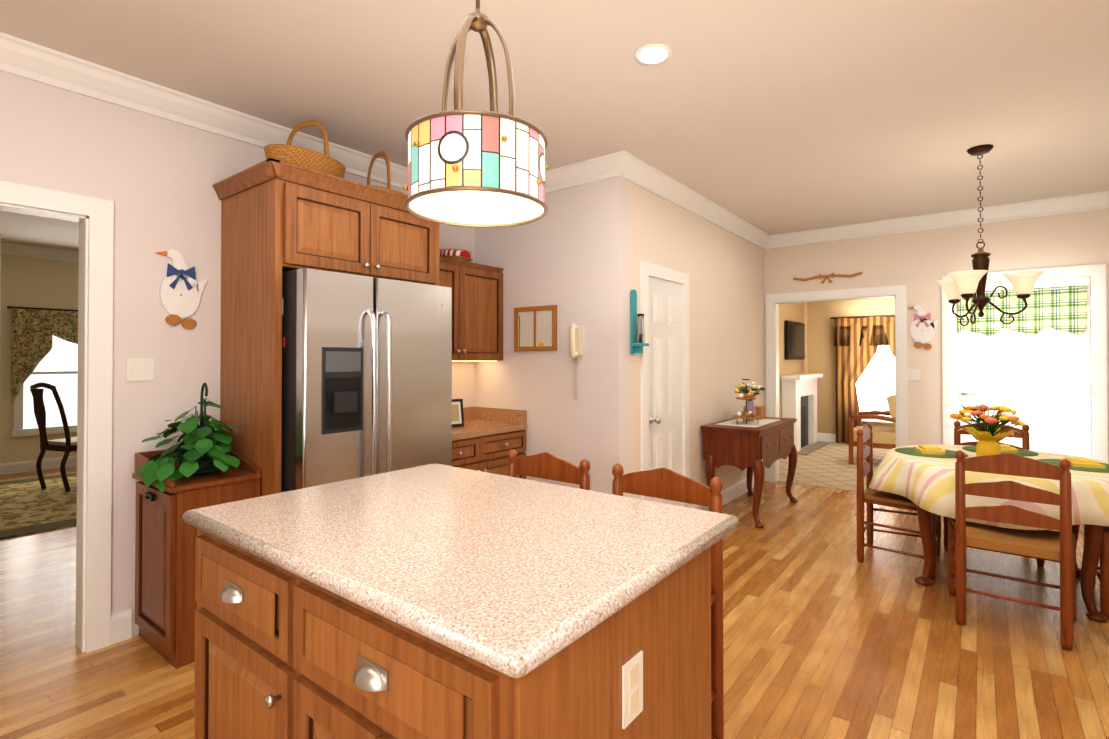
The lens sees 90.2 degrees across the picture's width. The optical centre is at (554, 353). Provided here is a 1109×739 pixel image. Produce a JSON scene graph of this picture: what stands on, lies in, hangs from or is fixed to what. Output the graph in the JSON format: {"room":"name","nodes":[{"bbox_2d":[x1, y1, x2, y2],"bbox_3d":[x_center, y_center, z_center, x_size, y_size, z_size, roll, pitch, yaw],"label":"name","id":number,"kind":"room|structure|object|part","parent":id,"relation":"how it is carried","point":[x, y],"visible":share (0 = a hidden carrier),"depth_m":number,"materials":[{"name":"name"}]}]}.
{"room":"kitchen","nodes":[
{"label":"kitchen","id":0,"kind":"room"},
{"bbox_2d":[0,254,78,463],"bbox_3d":[-7.083,0.058,5.831,0.120,2.720,6.100,0,-1,38],"label":"wall","id":1,"kind":"structure","parent":0,"point":[37,282],"depth_m":6.65,"materials":[{"name":"beige paint"}]},
{"bbox_2d":[0,455,76,474],"bbox_3d":[-7.029,1.350,5.778,0.016,0.135,5.860,0,-1,38],"label":"baseboard","id":2,"kind":"structure","parent":1,"relation":"attached to","point":[50,463],"depth_m":6.69,"materials":[{"name":"white wood"}]},
{"bbox_2d":[1,242,78,261],"bbox_3d":[-6.998,-1.239,5.778,0.095,0.128,5.860,0,-1,38],"label":"crown molding","id":3,"kind":"structure","parent":1,"relation":"attached to","point":[6,248],"depth_m":6.72,"materials":[{"name":"white wood"}]},
{"bbox_2d":[7,306,77,404],"bbox_3d":[-5.957,0.033,7.060,0.071,1.172,1.480,0,-1,38],"label":"curtain","id":4,"kind":"object","parent":1,"relation":"hanging from","point":[34,330],"visible":0.46,"depth_m":6.64,"materials":[{"name":"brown fabric"}]},
{"bbox_2d":[11,335,77,436],"bbox_3d":[-5.998,0.239,7.089,0.050,1.500,1.380,0,-1,38],"label":"dining room window","id":5,"kind":"structure","parent":1,"relation":"in","point":[57,366],"depth_m":6.85,"materials":[{"name":"white glass"}]},
{"bbox_2d":[0,71,475,635],"bbox_3d":[-1.239,0.040,3.909,0.120,2.720,8.240,0,-1,38],"label":"wall","id":6,"kind":"structure","parent":0,"point":[159,175],"depth_m":2.75,"materials":[{"name":"white paint"}]},
{"bbox_2d":[0,181,113,652],"bbox_3d":[-2.512,0.325,2.259,0.160,2.120,1.095,0,-1,38],"label":"door frame","id":7,"kind":"structure","parent":6,"relation":"attached to","point":[94,439],"depth_m":2.60,"materials":[{"name":"white wood"}]},
{"bbox_2d":[111,609,131,635],"bbox_3d":[-1.505,1.330,3.664,0.016,0.135,2.375,0,-1,38],"label":"baseboard","id":8,"kind":"structure","parent":6,"relation":"attached to","point":[121,626],"depth_m":2.67,"materials":[{"name":"white wood"}]},
{"bbox_2d":[126,358,154,380],"bbox_3d":[-2.054,0.079,2.744,0.009,0.114,0.116,0,-1,38],"label":"switch plate","id":9,"kind":"object","parent":6,"relation":"attached to","point":[139,369],"visible":1,"depth_m":2.74,"materials":[{"name":"white plastic"}]},
{"bbox_2d":[155,249,208,328],"bbox_3d":[-1.938,-0.337,2.883,0.025,0.410,0.243,0,-1,38],"label":"art","id":10,"kind":"object","parent":6,"relation":"attached to","point":[181,290],"visible":0.96,"depth_m":2.87,"materials":[{"name":"white"}]},
{"bbox_2d":[0,32,407,188],"bbox_3d":[-2.110,-1.268,2.616,0.095,0.128,4.870,0,-1,38],"label":"crown molding","id":11,"kind":"structure","parent":6,"relation":"attached to","point":[36,62],"depth_m":2.78,"materials":[{"name":"white wood"}]},
{"bbox_2d":[439,257,502,361],"bbox_3d":[-0.791,-0.307,4.094,0.358,0.732,0.896,0,-1,38],"label":"upper cabinet","id":12,"kind":"object","parent":6,"relation":"attached to","point":[477,312],"visible":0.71,"depth_m":4.12,"materials":[{"name":"brown wood"}]},
{"bbox_2d":[439,249,472,261],"bbox_3d":[-0.763,-0.722,4.181,0.286,0.090,0.286,0,-1,38],"label":"basket","id":13,"kind":"object","parent":12,"relation":"on","point":[461,255],"visible":0.69,"depth_m":4.07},
{"bbox_2d":[476,180,603,492],"bbox_3d":[-0.125,0.043,4.224,1.260,2.720,0.120,0,-1,38],"label":"wall","id":14,"kind":"structure","parent":0,"point":[576,255],"depth_m":4.03,"materials":[{"name":"white paint"}]},
{"bbox_2d":[514,305,556,350],"bbox_3d":[-0.146,-0.188,4.149,0.400,0.330,0.022,0,-1,38],"label":"picture frame","id":15,"kind":"object","parent":14,"relation":"attached to","point":[535,328],"visible":0.98,"depth_m":4.14,"materials":[{"name":"brown wood"}]},
{"bbox_2d":[569,323,582,398],"bbox_3d":[0.140,0.053,3.887,0.090,0.538,0.084,0,-1,38],"label":"phone","id":16,"kind":"object","parent":14,"relation":"attached to","point":[575,340],"visible":0.96,"depth_m":3.87,"materials":[{"name":"beige plastic"}]},
{"bbox_2d":[545,153,615,193],"bbox_3d":[-0.104,-1.255,4.083,1.260,0.128,0.095,0,-1,38],"label":"crown molding","id":17,"kind":"structure","parent":14,"relation":"attached to","point":[596,169],"depth_m":3.86,"materials":[{"name":"white"}]},
{"bbox_2d":[0,466,1108,738],"bbox_3d":[-2.004,1.449,3.798,10.690,0.100,9.210,0,-1,38],"label":"floor","id":18,"kind":"structure","parent":0,"point":[828,634],"depth_m":2.59,"materials":[{"name":"brown wood"}]},
{"bbox_2d":[0,473,76,539],"bbox_3d":[-4.778,1.408,5.556,2.650,0.014,2.700,0,-1,38],"label":"dining rug","id":19,"kind":"object","parent":18,"relation":"on","point":[29,506],"visible":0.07,"depth_m":5.06,"materials":[{"name":"yellow carpet"}]},
{"bbox_2d":[30,382,76,491],"bbox_3d":[-5.076,0.843,5.829,0.595,1.110,0.696,0,-1,38],"label":"chair","id":20,"kind":"object","parent":19,"relation":"on","point":[67,444],"visible":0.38,"depth_m":5.55,"materials":[{"name":"brown wood"}]},
{"bbox_2d":[132,383,260,668],"bbox_3d":[-1.773,0.765,2.685,0.511,1.248,0.450,0,-1,38],"label":"cabinet","id":21,"kind":"object","parent":18,"relation":"on","point":[197,467],"visible":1,"depth_m":2.55,"materials":[{"name":"brown wood"}]},
{"bbox_2d":[212,158,438,495],"bbox_3d":[-1.257,0.239,3.232,0.668,2.310,1.110,0,-1,38],"label":"tall cabinet","id":22,"kind":"object","parent":18,"relation":"on","point":[278,217],"visible":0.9,"depth_m":2.85,"materials":[{"name":"brown wood"}]},
{"bbox_2d":[264,120,345,177],"bbox_3d":[-1.371,-1.103,3.061,0.322,0.362,0.474,0,-1,38],"label":"basket","id":23,"kind":"object","parent":22,"relation":"on","point":[308,158],"visible":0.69,"depth_m":2.94,"materials":[{"name":"brown wicker"}]},
{"bbox_2d":[367,151,407,196],"bbox_3d":[-1.090,-1.082,3.425,0.281,0.327,0.410,0,-1,38],"label":"basket","id":24,"kind":"object","parent":22,"relation":"on","point":[379,154],"visible":0.35,"depth_m":3.36,"materials":[{"name":"brown wicker"}]},
{"bbox_2d":[281,268,451,491],"bbox_3d":[-1.173,0.498,3.163,0.852,1.790,0.923,0,-1,38],"label":"refrigerator","id":25,"kind":"object","parent":18,"relation":"on","point":[366,375],"visible":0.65,"depth_m":2.81,"materials":[{"name":"grey metal"}]},
{"bbox_2d":[186,523,710,738],"bbox_3d":[-0.328,0.933,1.489,1.234,0.890,0.804,0,-1,38],"label":"kitchen island","id":26,"kind":"object","parent":18,"relation":"on","point":[279,655],"depth_m":1.16,"materials":[{"name":"brown wood"}]},
{"bbox_2d":[182,463,738,686],"bbox_3d":[-0.283,0.468,1.552,1.290,0.040,0.915,0,-1,38],"label":"island countertop","id":27,"kind":"structure","parent":26,"relation":"on","point":[509,573],"depth_m":1.27,"materials":[{"name":"beige stone"}]},
{"bbox_2d":[622,651,642,728],"bbox_3d":[0.157,0.669,1.104,0.006,0.120,0.075,0,-1,38],"label":"outlet","id":28,"kind":"object","parent":26,"relation":"attached to","point":[632,688],"visible":1,"depth_m":1.09,"materials":[{"name":"white plastic"}]},
{"bbox_2d":[452,407,526,478],"bbox_3d":[-0.696,0.916,4.010,0.598,0.970,0.896,0,-1,38],"label":"base cabinet","id":29,"kind":"object","parent":18,"relation":"on","point":[484,439],"visible":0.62,"depth_m":3.98,"materials":[{"name":"brown wood"}]},
{"bbox_2d":[452,399,463,426],"bbox_3d":[-0.739,0.430,4.013,0.150,0.200,0.078,0,-1,-32],"label":"picture frame","id":30,"kind":"object","parent":29,"relation":"on","point":[457,414],"visible":0.58,"depth_m":4.01,"materials":[{"name":"black plastic"}]},
{"bbox_2d":[507,449,589,489],"bbox_3d":[-0.136,0.894,2.140,0.462,0.979,0.381,0,-1,38],"label":"stool","id":31,"kind":"object","parent":18,"relation":"on","point":[547,465],"visible":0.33,"depth_m":2.26,"materials":[{"name":"brown wood"}]},
{"bbox_2d":[612,463,723,738],"bbox_3d":[0.284,0.891,1.816,0.462,0.979,0.381,0,-1,38],"label":"stool","id":32,"kind":"object","parent":18,"relation":"on","point":[665,483],"visible":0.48,"depth_m":1.83,"materials":[{"name":"brown wood"}]},
{"bbox_2d":[701,379,797,527],"bbox_3d":[1.793,0.817,5.010,0.516,1.186,1.123,0,-1,38],"label":"sideboard","id":33,"kind":"object","parent":18,"relation":"on","point":[751,437],"visible":0.98,"depth_m":4.69,"materials":[{"name":"brown wood"}]},
{"bbox_2d":[856,423,940,579],"bbox_3d":[2.337,0.949,3.755,0.441,0.899,0.542,0,-1,38],"label":"chair","id":34,"kind":"object","parent":18,"relation":"on","point":[870,497],"visible":0.79,"depth_m":3.71,"materials":[{"name":"brown wood"}]},
{"bbox_2d":[868,403,1108,621],"bbox_3d":[2.758,0.848,3.410,1.394,1.095,1.390,0,-1,38],"label":"dining table","id":35,"kind":"object","parent":18,"relation":"on","point":[922,477],"visible":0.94,"depth_m":3.18,"materials":[{"name":"yellow fabric"}]},
{"bbox_2d":[944,421,1044,566],"bbox_3d":[3.118,0.951,3.948,0.542,0.899,0.441,0,-1,38],"label":"chair","id":36,"kind":"object","parent":18,"relation":"on","point":[1023,433],"visible":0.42,"depth_m":4.01,"materials":[{"name":"brown wood"}]},
{"bbox_2d":[948,450,1075,650],"bbox_3d":[2.370,0.941,2.882,0.542,0.899,0.441,0,-1,38],"label":"chair","id":37,"kind":"object","parent":18,"relation":"on","point":[1047,545],"visible":0.96,"depth_m":2.75,"materials":[{"name":"brown wood"}]},
{"bbox_2d":[1094,526,1108,618],"bbox_3d":[3.213,0.942,2.990,0.441,0.899,0.542,0,-1,38],"label":"chair","id":38,"kind":"object","parent":18,"relation":"on","point":[1103,575],"visible":0.46,"depth_m":2.90,"materials":[{"name":"brown wood"}]},
{"bbox_2d":[0,0,1108,250],"bbox_3d":[-0.876,-1.357,5.284,10.690,0.100,12.900,0,-1,38],"label":"ceiling","id":39,"kind":"structure","parent":0,"point":[776,116],"depth_m":2.71,"materials":[{"name":"beige paint"}]},
{"bbox_2d":[403,0,548,227],"bbox_3d":[-0.214,-0.869,1.547,0.396,0.945,0.399,0,-1,38],"label":"pendant light","id":40,"kind":"object","parent":39,"relation":"hanging from","point":[477,168],"visible":1,"depth_m":1.42,"materials":[{"name":"multicoloured glass"}]},
{"bbox_3d":[-0.214,-0.496,1.543,0.376,0.188,0.376,0,-1,38],"label":"pendant shade glass","id":41,"kind":"part","parent":40,"relation":"part of","materials":[{"name":"multicoloured glass"}]},
{"bbox_2d":[634,43,671,65],"bbox_3d":[0.438,-1.329,2.462,0.170,0.008,0.170,0,-1,38],"label":"recessed light","id":42,"kind":"object","parent":39,"relation":"in","point":[653,54],"visible":1,"depth_m":2.45,"materials":[{"name":"white"}]},
{"bbox_2d":[936,144,1044,325],"bbox_3d":[2.755,-0.754,3.521,0.558,1.140,0.566,0,-1,38],"label":"chandelier","id":43,"kind":"object","parent":39,"relation":"hanging from","point":[966,284],"visible":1,"depth_m":3.50,"materials":[{"name":"brown metal"}]},
{"bbox_2d":[604,177,767,505],"bbox_3d":[1.349,0.050,4.975,0.145,2.720,3.110,0,-1,38],"label":"wall","id":44,"kind":"structure","parent":0,"point":[728,273],"depth_m":4.65,"materials":[{"name":"white paint"}]},
{"bbox_2d":[630,289,648,353],"bbox_3d":[0.586,-0.224,3.816,0.110,0.445,0.070,0,-1,38],"label":"candle sconce","id":45,"kind":"object","parent":44,"relation":"attached to","point":[637,337],"visible":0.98,"depth_m":3.82,"materials":[{"name":"teal paint"}]},
{"bbox_2d":[640,261,689,507],"bbox_3d":[0.869,0.373,4.242,0.107,2.060,0.790,0,-1,38],"label":"door","id":46,"kind":"structure","parent":44,"relation":"attached to","point":[671,353],"depth_m":4.25,"materials":[{"name":"white wood"}]},
{"bbox_2d":[612,150,771,247],"bbox_3d":[1.370,-1.247,4.859,0.095,0.128,3.125,0,-1,38],"label":"crown molding","id":47,"kind":"structure","parent":44,"relation":"attached to","point":[625,165],"depth_m":4.38,"materials":[{"name":"white"}]},
{"bbox_2d":[690,469,765,510],"bbox_3d":[1.732,1.346,5.361,0.025,0.135,2.050,0,-1,38],"label":"baseboard","id":48,"kind":"structure","parent":44,"relation":"attached to","point":[739,488],"depth_m":5.36,"materials":[{"name":"white wood"}]},
{"bbox_2d":[779,302,806,417],"bbox_3d":[3.134,0.077,7.936,0.120,2.720,3.480,0,-1,38],"label":"wall","id":49,"kind":"structure","parent":0,"point":[796,312],"depth_m":8.40,"materials":[{"name":"beige paint"}]},
{"bbox_2d":[785,320,804,359],"bbox_3d":[3.719,-0.198,8.548,0.052,0.580,0.960,0,-1,38],"label":"television","id":50,"kind":"object","parent":49,"relation":"attached to","point":[794,340],"visible":1,"depth_m":8.43,"materials":[{"name":"black plastic"}]},
{"bbox_2d":[779,441,889,491],"bbox_3d":[4.632,1.474,6.804,3.860,0.104,3.660,0,-1,38],"label":"floor","id":51,"kind":"structure","parent":0,"point":[828,466],"depth_m":6.92,"materials":[{"name":"beige carpet"}]},
{"bbox_2d":[780,373,828,454],"bbox_3d":[3.841,0.878,8.444,0.360,1.120,1.420,0,-1,38],"label":"fireplace mantel","id":52,"kind":"object","parent":51,"relation":"on","point":[799,397],"visible":0.83,"depth_m":8.26,"materials":[{"name":"white wood"}]},
{"bbox_2d":[849,395,895,464],"bbox_3d":[4.266,0.965,7.167,0.701,0.924,0.669,0,-1,38],"label":"armchair","id":53,"kind":"object","parent":51,"relation":"on","point":[882,436],"visible":0.42,"depth_m":6.99,"materials":[{"name":"brown wood"}]},
{"bbox_2d":[807,297,894,433],"bbox_3d":[5.714,0.079,8.218,3.860,2.720,0.120,0,-1,38],"label":"wall","id":54,"kind":"structure","parent":0,"point":[820,347],"depth_m":9.08,"materials":[{"name":"beige paint"}]},
{"bbox_2d":[818,433,885,443],"bbox_3d":[5.672,1.367,8.152,3.620,0.135,0.016,0,-1,38],"label":"baseboard","id":55,"kind":"structure","parent":54,"relation":"attached to","point":[827,437],"depth_m":9.07,"materials":[{"name":"white wood"}]},
{"bbox_2d":[831,315,894,442],"bbox_3d":[5.065,0.415,8.495,1.490,2.014,0.049,0,-1,38],"label":"curtain","id":56,"kind":"object","parent":54,"relation":"hanging from","point":[858,340],"visible":0.52,"depth_m":8.76,"materials":[{"name":"brown fabric"}]},
{"bbox_2d":[856,345,894,422],"bbox_3d":[5.103,0.313,8.569,0.960,1.500,0.060,0,-1,38],"label":"living room window","id":57,"kind":"structure","parent":54,"relation":"in","point":[875,387],"depth_m":8.64,"materials":[{"name":"white glass"}]},
{"bbox_2d":[768,209,1108,461],"bbox_3d":[3.618,0.053,5.288,3.355,2.720,0.120,0,-1,38],"label":"wall","id":58,"kind":"structure","parent":0,"point":[916,260],"depth_m":5.25,"materials":[{"name":"white paint"}]},
{"bbox_2d":[793,272,861,283],"bbox_3d":[2.850,-0.790,5.794,0.660,0.105,0.022,0,-1,38],"label":"art","id":59,"kind":"object","parent":58,"relation":"attached to","point":[832,275],"visible":0.98,"depth_m":5.78,"materials":[{"name":"brown wood"}]},
{"bbox_2d":[766,285,907,481],"bbox_3d":[2.932,0.377,5.815,1.330,2.080,0.160,0,-1,38],"label":"door frame","id":60,"kind":"structure","parent":58,"relation":"attached to","point":[899,292],"depth_m":5.70,"materials":[{"name":"white wood"}]},
{"bbox_2d":[907,369,920,380],"bbox_3d":[3.457,0.203,5.326,0.116,0.114,0.009,0,-1,38],"label":"switch plate","id":61,"kind":"object","parent":58,"relation":"attached to","point":[913,374],"visible":1,"depth_m":5.32,"materials":[{"name":"white plastic"}]},
{"bbox_2d":[909,304,938,349],"bbox_3d":[3.517,-0.257,5.271,0.259,0.437,0.026,0,-1,38],"label":"art","id":62,"kind":"object","parent":58,"relation":"attached to","point":[922,328],"visible":0.98,"depth_m":5.28,"materials":[{"name":"white wood"}]},
{"bbox_2d":[762,190,1108,248],"bbox_3d":[3.562,-1.244,5.208,3.135,0.128,0.095,0,-1,38],"label":"crown molding","id":63,"kind":"structure","parent":58,"relation":"attached to","point":[1094,200],"depth_m":5.11,"materials":[{"name":"white wood"}]},
{"bbox_2d":[957,285,1087,336],"bbox_3d":[4.078,-0.361,4.859,0.890,0.411,0.026,0,-1,38],"label":"valance","id":64,"kind":"object","parent":58,"relation":"attached to","point":[1063,308],"visible":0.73,"depth_m":4.80,"materials":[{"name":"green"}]},
{"bbox_2d":[942,264,1107,461],"bbox_3d":[4.087,0.339,4.865,1.100,2.140,0.103,0,-1,38],"label":"window","id":65,"kind":"structure","parent":58,"relation":"attached to","point":[1039,383],"depth_m":4.78,"materials":[{"name":"white glass"}]}
]}

